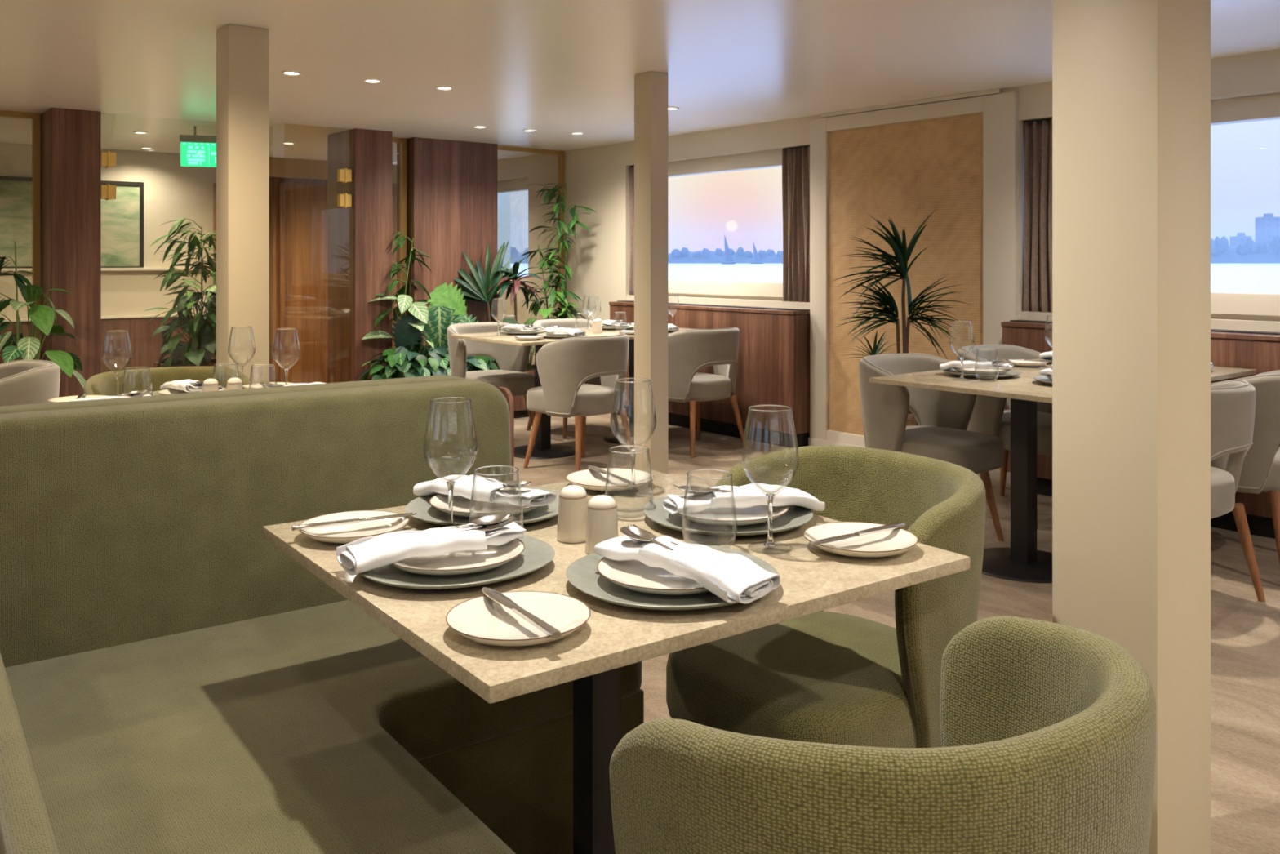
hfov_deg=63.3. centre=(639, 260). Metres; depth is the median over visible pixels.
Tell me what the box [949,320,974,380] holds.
wine glass
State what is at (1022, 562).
table
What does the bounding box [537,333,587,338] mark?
charger plate
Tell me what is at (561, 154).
trim
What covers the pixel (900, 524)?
knife
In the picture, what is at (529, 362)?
leafy plant
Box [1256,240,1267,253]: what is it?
tree
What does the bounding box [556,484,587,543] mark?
shaker
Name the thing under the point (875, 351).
dracaena
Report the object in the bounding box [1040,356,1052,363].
charger plate
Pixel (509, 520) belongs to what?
fork
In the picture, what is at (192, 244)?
bamboo
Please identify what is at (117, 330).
bowl
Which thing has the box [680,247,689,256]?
tree
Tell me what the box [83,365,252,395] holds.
tub chair
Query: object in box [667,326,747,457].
tub chair
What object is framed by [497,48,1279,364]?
wall
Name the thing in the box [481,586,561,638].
knife
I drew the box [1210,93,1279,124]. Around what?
roller blind
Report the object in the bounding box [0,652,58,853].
cushion
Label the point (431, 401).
bowl
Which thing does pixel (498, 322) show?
wine glass
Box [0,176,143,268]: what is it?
framed picture
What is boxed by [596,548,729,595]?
dinner plate
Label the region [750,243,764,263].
sailboat
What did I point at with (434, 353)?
fern
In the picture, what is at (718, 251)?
tree
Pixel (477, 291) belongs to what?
palm
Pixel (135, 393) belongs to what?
spoon
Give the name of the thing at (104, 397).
napkin
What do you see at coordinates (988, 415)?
tub chair
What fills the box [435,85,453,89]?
recessed light
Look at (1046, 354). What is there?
napkin
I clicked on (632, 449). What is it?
bowl
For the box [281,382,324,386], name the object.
napkin
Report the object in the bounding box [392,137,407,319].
trim
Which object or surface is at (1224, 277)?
river
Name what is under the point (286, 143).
recessed light
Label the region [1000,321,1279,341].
countertop
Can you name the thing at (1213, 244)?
tree
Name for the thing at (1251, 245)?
tree
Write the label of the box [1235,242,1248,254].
tree
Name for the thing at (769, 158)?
roller blind
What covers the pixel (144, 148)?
recessed light
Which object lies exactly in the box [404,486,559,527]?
charger plate
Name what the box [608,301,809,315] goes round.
countertop
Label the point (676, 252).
tree
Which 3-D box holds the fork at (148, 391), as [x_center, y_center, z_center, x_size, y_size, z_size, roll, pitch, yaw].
[-1.627,0.428,3.197,0.220,0.034,0.025,0,0,-45]
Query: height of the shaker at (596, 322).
0.092 m
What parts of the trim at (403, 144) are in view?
rail, post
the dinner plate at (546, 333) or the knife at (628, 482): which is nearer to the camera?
the knife at (628, 482)
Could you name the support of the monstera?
on the planter at (520, 407)
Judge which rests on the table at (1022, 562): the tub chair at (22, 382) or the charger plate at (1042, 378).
the charger plate at (1042, 378)
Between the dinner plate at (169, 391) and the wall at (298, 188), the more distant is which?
the wall at (298, 188)
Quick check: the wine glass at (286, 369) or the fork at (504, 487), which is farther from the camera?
the wine glass at (286, 369)
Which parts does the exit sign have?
panel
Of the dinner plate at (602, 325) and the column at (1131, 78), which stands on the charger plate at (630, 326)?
the dinner plate at (602, 325)
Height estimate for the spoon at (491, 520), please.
0.032 m
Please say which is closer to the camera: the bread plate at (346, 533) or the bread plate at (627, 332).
the bread plate at (346, 533)
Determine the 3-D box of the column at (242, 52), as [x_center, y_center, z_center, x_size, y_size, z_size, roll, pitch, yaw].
[-1.638,0.140,4.279,0.165,2.180,0.160,0,0,-39]
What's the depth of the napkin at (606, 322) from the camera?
7.20 m
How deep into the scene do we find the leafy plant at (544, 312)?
8.41 m
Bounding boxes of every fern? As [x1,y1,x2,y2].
[380,344,449,378]
[402,345,482,377]
[426,350,498,375]
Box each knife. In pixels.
[75,392,85,399]
[291,512,417,530]
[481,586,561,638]
[512,334,545,337]
[586,465,635,485]
[810,521,905,544]
[1002,358,1049,362]
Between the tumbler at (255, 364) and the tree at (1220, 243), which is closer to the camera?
the tumbler at (255, 364)
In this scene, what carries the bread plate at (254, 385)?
on the dining table
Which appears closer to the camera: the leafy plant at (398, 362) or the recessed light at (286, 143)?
the leafy plant at (398, 362)
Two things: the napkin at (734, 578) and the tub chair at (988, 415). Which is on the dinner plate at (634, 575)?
the napkin at (734, 578)
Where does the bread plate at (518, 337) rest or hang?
on the table at (543, 448)
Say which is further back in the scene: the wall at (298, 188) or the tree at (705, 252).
the tree at (705, 252)
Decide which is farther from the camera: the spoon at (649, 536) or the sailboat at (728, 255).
the sailboat at (728, 255)
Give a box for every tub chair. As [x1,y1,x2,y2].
[0,360,60,406]
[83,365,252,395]
[447,322,534,426]
[523,333,634,471]
[526,318,619,439]
[608,615,1155,853]
[666,444,986,748]
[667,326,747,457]
[858,353,1004,541]
[956,344,1052,528]
[1210,379,1265,601]
[1235,369,1279,564]
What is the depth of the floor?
3.61 m
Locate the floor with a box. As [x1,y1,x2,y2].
[514,411,1279,853]
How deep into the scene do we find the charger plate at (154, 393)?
3.61 m
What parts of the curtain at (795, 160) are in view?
rail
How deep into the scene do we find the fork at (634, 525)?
1.59 m
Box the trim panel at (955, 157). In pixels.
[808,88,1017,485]
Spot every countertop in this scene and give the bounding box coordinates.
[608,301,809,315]
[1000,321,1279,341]
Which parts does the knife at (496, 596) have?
blade, handle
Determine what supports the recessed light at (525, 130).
in the ceiling
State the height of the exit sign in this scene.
0.285 m
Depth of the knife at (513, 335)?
6.22 m
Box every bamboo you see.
[0,241,34,360]
[144,217,216,363]
[376,231,435,321]
[520,244,568,325]
[526,182,597,318]
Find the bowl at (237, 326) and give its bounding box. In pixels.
[227,325,255,364]
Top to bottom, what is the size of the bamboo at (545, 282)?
1.026 m
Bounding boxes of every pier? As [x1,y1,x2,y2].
[40,107,101,396]
[327,128,392,382]
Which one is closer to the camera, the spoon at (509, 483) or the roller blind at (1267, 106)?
the spoon at (509, 483)
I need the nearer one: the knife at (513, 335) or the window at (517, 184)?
the knife at (513, 335)
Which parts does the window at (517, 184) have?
sill, rail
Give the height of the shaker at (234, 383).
0.092 m
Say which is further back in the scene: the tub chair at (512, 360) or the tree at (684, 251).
the tree at (684, 251)
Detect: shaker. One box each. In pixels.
[202,378,218,391]
[226,377,242,390]
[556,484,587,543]
[585,494,618,554]
[591,319,600,333]
[595,318,602,332]
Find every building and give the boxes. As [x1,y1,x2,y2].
[1230,232,1251,245]
[1255,213,1279,246]
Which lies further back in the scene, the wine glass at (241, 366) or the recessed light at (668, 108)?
the recessed light at (668, 108)
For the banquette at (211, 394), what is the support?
on the floor
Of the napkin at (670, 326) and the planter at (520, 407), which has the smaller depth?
the napkin at (670, 326)
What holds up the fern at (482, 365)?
in the planter at (520, 407)
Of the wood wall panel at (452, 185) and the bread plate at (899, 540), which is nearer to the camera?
the bread plate at (899, 540)
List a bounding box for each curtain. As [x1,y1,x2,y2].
[628,164,634,295]
[782,145,809,302]
[1022,117,1052,312]
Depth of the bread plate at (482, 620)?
1.36 m
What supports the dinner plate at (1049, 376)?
on the charger plate at (1042, 378)
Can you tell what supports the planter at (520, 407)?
on the floor
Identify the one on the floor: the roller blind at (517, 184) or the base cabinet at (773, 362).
the base cabinet at (773, 362)
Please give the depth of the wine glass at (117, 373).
3.60 m
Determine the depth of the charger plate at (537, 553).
1.56 m
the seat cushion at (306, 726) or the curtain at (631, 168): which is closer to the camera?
the seat cushion at (306, 726)
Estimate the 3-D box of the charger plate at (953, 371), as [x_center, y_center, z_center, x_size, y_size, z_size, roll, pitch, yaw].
[1.421,0.470,4.319,0.316,0.020,0.316,0,0,16]
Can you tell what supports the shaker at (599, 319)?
on the table at (543, 448)
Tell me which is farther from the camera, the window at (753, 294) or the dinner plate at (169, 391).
the window at (753, 294)
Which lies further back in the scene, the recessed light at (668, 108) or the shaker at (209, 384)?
the recessed light at (668, 108)
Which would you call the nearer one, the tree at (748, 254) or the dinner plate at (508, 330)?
the dinner plate at (508, 330)
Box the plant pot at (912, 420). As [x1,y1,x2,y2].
[906,413,919,426]
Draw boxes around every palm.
[408,281,489,366]
[453,240,525,369]
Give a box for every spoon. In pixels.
[115,390,147,395]
[262,383,288,386]
[450,514,511,528]
[489,480,531,488]
[620,526,673,550]
[678,485,731,493]
[983,359,1004,362]
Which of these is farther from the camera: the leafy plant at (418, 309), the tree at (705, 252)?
the tree at (705, 252)
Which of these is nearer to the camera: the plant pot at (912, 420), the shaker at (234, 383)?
the shaker at (234, 383)
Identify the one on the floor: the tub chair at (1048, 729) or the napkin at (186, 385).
the tub chair at (1048, 729)
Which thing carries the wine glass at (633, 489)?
on the dining table at (813, 580)
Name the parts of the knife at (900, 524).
blade, handle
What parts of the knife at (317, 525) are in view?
handle, blade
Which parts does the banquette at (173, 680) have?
panel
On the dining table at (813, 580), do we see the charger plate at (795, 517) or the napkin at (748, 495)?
the charger plate at (795, 517)
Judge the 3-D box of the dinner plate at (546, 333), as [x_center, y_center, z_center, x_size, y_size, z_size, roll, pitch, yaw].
[-0.482,0.462,6.461,0.224,0.021,0.224,0,0,0]
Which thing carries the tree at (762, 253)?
on the bank
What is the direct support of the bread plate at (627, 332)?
on the table at (543, 448)
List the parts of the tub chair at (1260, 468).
backrest, seat, leg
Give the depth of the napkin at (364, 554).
1.58 m
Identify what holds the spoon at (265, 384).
on the napkin at (295, 384)
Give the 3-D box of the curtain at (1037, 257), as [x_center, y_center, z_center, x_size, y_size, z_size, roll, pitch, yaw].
[2.221,-0.229,5.558,0.067,1.068,0.356,0,0,-39]
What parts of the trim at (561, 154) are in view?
rail, post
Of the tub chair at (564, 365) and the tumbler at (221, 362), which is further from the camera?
the tub chair at (564, 365)
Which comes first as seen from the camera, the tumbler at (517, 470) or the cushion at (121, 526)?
the tumbler at (517, 470)
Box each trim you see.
[0,110,40,359]
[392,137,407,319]
[497,145,564,318]
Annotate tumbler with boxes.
[121,366,152,390]
[212,362,239,378]
[248,364,276,386]
[468,465,524,525]
[604,444,653,518]
[681,468,737,547]
[974,348,999,381]
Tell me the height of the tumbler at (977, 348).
0.125 m
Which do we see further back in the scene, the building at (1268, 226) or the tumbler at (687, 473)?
the building at (1268, 226)
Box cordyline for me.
[488,262,551,321]
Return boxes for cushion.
[0,379,511,667]
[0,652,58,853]
[4,600,641,853]
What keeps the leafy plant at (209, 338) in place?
in the planter at (211, 362)
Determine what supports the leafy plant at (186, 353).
in the planter at (211, 362)
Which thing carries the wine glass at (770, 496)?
on the dining table at (813, 580)
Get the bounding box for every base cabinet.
[608,300,809,448]
[1000,319,1279,538]
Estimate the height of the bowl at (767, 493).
0.145 m
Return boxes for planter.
[154,358,216,367]
[492,364,534,417]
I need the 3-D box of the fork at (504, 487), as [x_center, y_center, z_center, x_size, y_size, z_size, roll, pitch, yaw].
[-0.303,0.428,1.964,0.220,0.034,0.025,0,0,34]
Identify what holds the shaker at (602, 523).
on the dining table at (813, 580)
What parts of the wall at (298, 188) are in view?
door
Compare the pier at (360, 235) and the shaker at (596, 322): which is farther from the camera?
the pier at (360, 235)
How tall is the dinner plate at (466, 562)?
0.021 m
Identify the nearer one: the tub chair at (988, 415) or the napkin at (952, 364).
the napkin at (952, 364)
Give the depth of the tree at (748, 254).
843.66 m
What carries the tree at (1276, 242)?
on the bank
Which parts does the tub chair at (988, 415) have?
leg, backrest, seat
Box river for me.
[510,263,1279,293]
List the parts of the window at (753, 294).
sill, frame, rail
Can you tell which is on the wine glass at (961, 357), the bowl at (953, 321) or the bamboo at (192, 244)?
the bowl at (953, 321)
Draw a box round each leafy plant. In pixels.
[0,284,85,387]
[152,290,216,359]
[157,342,216,367]
[357,346,433,381]
[361,280,434,361]
[445,347,495,370]
[488,317,534,369]
[524,298,568,349]
[527,345,534,371]
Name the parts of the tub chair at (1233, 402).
seat, backrest, leg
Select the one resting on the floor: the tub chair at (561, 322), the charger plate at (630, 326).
the tub chair at (561, 322)
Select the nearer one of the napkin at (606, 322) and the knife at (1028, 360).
the knife at (1028, 360)
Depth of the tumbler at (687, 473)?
1.72 m
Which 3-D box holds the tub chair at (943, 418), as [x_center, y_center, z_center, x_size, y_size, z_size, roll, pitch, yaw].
[1.265,0.833,4.573,0.562,0.799,0.577,0,0,-39]
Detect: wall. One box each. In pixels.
[0,142,510,383]
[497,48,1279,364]
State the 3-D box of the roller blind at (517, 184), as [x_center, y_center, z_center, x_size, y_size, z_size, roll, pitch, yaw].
[-1.961,-0.710,10.789,0.023,0.110,3.204,0,0,-39]
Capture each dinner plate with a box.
[156,386,226,395]
[390,538,524,575]
[429,487,539,518]
[506,328,540,332]
[544,332,570,335]
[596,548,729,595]
[601,324,630,327]
[675,505,788,525]
[953,367,1009,374]
[1044,374,1052,380]
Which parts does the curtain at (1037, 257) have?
rail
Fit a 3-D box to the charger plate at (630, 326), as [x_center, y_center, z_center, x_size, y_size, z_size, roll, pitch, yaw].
[-0.180,0.470,7.248,0.316,0.020,0.316,0,0,31]
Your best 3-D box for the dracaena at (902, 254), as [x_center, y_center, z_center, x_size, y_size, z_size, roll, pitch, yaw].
[1.444,0.285,5.732,0.725,1.146,0.423,0,0,-13]
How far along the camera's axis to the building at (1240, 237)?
867.90 m
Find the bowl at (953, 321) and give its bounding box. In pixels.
[949,320,974,356]
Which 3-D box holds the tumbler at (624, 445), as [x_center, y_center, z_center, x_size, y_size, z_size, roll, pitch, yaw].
[-0.020,0.417,1.953,0.092,0.125,0.092,0,0,0]
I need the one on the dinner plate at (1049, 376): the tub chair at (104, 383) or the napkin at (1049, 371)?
the napkin at (1049, 371)
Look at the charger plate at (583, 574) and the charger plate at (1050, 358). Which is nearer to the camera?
the charger plate at (583, 574)
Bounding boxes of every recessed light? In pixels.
[133,131,148,133]
[140,146,152,149]
[281,71,302,75]
[282,142,294,144]
[363,78,382,83]
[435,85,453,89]
[473,125,487,128]
[523,128,536,131]
[570,132,583,134]
[667,106,679,110]
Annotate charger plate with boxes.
[142,391,159,395]
[352,534,555,589]
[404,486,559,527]
[498,329,546,334]
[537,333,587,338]
[565,542,778,609]
[591,324,634,329]
[643,493,813,535]
[942,368,1022,377]
[1033,374,1052,384]
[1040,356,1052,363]
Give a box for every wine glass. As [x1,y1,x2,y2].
[102,329,132,396]
[227,325,255,388]
[272,328,300,384]
[422,396,478,526]
[490,297,505,334]
[582,294,595,328]
[609,377,656,496]
[667,294,679,324]
[741,404,799,553]
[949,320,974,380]
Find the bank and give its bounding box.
[510,245,1279,263]
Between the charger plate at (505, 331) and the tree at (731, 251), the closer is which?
the charger plate at (505, 331)
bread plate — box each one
[47,395,108,402]
[242,382,295,388]
[298,510,409,543]
[445,591,591,646]
[513,335,543,340]
[565,467,653,492]
[617,329,634,334]
[803,521,918,558]
[1004,359,1047,367]
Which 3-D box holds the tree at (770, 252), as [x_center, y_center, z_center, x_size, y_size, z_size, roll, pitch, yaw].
[106.825,-4.758,848.715,8.353,8.475,8.430,0,0,0]
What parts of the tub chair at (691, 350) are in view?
leg, leg, backrest, seat, leg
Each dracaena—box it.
[831,210,971,413]
[844,329,898,359]
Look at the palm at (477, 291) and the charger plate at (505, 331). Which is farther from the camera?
the palm at (477, 291)
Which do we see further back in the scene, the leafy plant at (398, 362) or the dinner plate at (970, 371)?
the leafy plant at (398, 362)
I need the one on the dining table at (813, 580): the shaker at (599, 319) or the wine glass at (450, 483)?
the wine glass at (450, 483)
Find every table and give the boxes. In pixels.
[262,469,969,853]
[449,327,691,458]
[869,358,1256,582]
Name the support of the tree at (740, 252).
on the bank
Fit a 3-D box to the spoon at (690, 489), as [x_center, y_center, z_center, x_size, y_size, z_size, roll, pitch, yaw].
[0.175,0.427,1.910,0.220,0.032,0.041,0,0,-18]
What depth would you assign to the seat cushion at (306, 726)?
1.71 m
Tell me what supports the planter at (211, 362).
on the floor
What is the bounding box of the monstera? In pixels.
[390,305,478,358]
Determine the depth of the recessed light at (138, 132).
7.71 m
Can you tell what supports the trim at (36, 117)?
attached to the wall
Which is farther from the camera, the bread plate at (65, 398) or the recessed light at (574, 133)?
the recessed light at (574, 133)
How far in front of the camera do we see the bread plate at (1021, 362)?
4.67 m
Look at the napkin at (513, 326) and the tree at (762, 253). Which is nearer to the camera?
the napkin at (513, 326)
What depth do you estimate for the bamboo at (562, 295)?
8.53 m
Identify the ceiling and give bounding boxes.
[0,0,1279,164]
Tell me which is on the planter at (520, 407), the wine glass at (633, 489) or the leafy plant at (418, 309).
the leafy plant at (418, 309)
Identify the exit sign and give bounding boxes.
[179,126,216,167]
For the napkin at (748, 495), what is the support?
on the dinner plate at (757, 514)
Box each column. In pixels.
[216,23,269,383]
[634,71,667,474]
[1052,0,1210,853]
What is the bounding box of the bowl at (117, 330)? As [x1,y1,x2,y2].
[102,329,132,373]
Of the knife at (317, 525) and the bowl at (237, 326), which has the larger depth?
the bowl at (237, 326)
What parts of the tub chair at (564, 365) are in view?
leg, seat, leg, backrest, leg, leg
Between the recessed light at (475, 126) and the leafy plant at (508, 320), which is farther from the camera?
the leafy plant at (508, 320)
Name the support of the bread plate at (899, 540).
on the dining table at (813, 580)
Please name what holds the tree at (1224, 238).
on the bank
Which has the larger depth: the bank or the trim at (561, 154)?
the bank
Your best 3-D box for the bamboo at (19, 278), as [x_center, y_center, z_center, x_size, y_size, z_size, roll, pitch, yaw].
[-3.777,0.396,6.045,0.455,1.012,0.306,0,0,36]
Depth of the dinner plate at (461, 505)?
1.95 m
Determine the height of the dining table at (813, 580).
0.750 m
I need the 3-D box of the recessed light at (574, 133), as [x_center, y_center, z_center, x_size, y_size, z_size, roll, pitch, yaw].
[-0.467,-0.947,7.749,0.100,0.006,0.100,0,0,0]
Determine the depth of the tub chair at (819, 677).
1.91 m
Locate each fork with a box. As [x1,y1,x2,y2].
[121,390,150,396]
[462,515,516,532]
[498,483,528,489]
[626,524,679,545]
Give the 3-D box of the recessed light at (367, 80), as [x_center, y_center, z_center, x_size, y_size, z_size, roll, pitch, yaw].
[-1.412,-0.947,5.482,0.100,0.006,0.100,0,0,0]
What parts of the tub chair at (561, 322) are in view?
leg, backrest, leg, seat, leg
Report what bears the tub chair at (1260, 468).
on the floor
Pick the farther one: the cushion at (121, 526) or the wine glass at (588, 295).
the wine glass at (588, 295)
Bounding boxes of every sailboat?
[720,234,736,264]
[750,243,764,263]
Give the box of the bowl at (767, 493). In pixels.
[741,404,799,495]
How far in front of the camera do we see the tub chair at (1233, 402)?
3.59 m
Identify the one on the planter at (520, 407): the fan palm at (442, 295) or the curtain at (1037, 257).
the fan palm at (442, 295)
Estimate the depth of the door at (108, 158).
6.68 m
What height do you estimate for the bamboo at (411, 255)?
1.121 m
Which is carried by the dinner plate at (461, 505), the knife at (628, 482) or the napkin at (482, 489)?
the napkin at (482, 489)
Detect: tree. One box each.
[510,246,518,255]
[523,247,528,256]
[670,248,681,256]
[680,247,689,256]
[693,251,702,257]
[702,248,710,257]
[715,248,723,255]
[728,248,734,255]
[736,246,744,256]
[744,250,753,257]
[758,249,767,257]
[766,248,775,256]
[776,250,782,258]
[1210,238,1217,253]
[1213,235,1224,253]
[1220,235,1229,251]
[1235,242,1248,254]
[1245,238,1257,253]
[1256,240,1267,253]
[1271,235,1279,254]
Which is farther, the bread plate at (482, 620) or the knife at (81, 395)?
the knife at (81, 395)
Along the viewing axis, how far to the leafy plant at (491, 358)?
7.71 m
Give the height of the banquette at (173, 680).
0.925 m
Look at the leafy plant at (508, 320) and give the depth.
8.14 m
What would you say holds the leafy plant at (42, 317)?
in the planter
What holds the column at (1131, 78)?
on the floor
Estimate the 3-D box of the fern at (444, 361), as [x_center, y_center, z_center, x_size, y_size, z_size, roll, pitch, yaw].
[-1.469,0.785,7.570,0.720,0.340,0.436,0,0,0]
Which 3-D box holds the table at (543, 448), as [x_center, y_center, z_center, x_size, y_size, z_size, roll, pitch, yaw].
[-0.335,0.855,6.883,1.600,0.750,0.870,0,0,-39]
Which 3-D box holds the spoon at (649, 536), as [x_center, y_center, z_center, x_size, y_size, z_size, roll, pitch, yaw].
[0.052,0.427,1.523,0.220,0.032,0.041,0,0,43]
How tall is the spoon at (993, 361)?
0.032 m
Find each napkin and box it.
[66,394,151,401]
[160,379,222,391]
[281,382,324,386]
[336,521,526,575]
[413,474,556,506]
[501,324,541,329]
[544,327,585,336]
[594,535,780,603]
[601,320,628,325]
[662,483,825,514]
[667,324,679,330]
[940,360,1013,370]
[1039,351,1052,358]
[1039,368,1052,374]
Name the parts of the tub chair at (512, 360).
backrest, seat, leg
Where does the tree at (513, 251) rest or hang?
on the bank
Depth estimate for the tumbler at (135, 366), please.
3.41 m
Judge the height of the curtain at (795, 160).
1.068 m
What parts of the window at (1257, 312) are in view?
sill, rail, frame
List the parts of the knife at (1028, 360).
handle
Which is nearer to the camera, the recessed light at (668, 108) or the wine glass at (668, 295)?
the recessed light at (668, 108)
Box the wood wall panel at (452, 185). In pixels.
[396,137,497,365]
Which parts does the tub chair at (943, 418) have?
backrest, seat, leg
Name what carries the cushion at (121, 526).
on the banquette at (173, 680)
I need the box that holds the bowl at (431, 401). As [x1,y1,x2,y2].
[422,396,478,480]
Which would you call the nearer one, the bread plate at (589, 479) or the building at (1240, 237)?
the bread plate at (589, 479)
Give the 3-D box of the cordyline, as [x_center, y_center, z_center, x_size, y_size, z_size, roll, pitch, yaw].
[-1.016,0.458,8.331,0.544,0.889,0.471,0,0,24]
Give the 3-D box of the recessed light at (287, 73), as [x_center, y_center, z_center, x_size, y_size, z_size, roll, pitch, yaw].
[-1.763,-0.947,5.254,0.100,0.006,0.100,0,0,0]
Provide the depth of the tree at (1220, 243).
836.28 m
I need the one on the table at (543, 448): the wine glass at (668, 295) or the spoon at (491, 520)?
the wine glass at (668, 295)
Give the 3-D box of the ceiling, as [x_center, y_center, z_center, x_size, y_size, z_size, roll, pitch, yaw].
[-1.446,-1.010,3.262,9.100,0.120,13.050,0,0,-39]
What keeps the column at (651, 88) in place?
on the floor
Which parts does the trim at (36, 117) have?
rail, post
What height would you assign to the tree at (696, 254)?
6.712 m
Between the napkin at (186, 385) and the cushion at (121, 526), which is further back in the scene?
the napkin at (186, 385)
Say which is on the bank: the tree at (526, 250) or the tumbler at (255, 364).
the tree at (526, 250)
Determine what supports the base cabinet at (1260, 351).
on the floor
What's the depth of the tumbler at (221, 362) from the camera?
3.57 m
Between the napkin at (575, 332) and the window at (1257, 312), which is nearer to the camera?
the window at (1257, 312)
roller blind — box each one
[497,177,528,192]
[667,149,782,176]
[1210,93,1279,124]
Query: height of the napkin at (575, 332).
0.043 m
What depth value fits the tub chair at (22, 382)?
4.20 m
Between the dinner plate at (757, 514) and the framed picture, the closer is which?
the dinner plate at (757, 514)
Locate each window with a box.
[497,177,528,296]
[626,149,809,309]
[1020,93,1279,332]
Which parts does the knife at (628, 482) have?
blade, handle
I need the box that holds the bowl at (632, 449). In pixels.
[609,377,656,450]
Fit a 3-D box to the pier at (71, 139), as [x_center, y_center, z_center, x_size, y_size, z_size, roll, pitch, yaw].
[-3.708,0.140,6.737,0.280,2.180,0.503,0,0,-39]
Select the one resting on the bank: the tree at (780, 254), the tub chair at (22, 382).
the tree at (780, 254)
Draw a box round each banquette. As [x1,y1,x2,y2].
[0,374,466,413]
[0,379,644,853]
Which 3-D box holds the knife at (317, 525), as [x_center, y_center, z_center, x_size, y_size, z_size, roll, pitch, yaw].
[-0.495,0.455,1.812,0.215,0.008,0.021,0,0,-29]

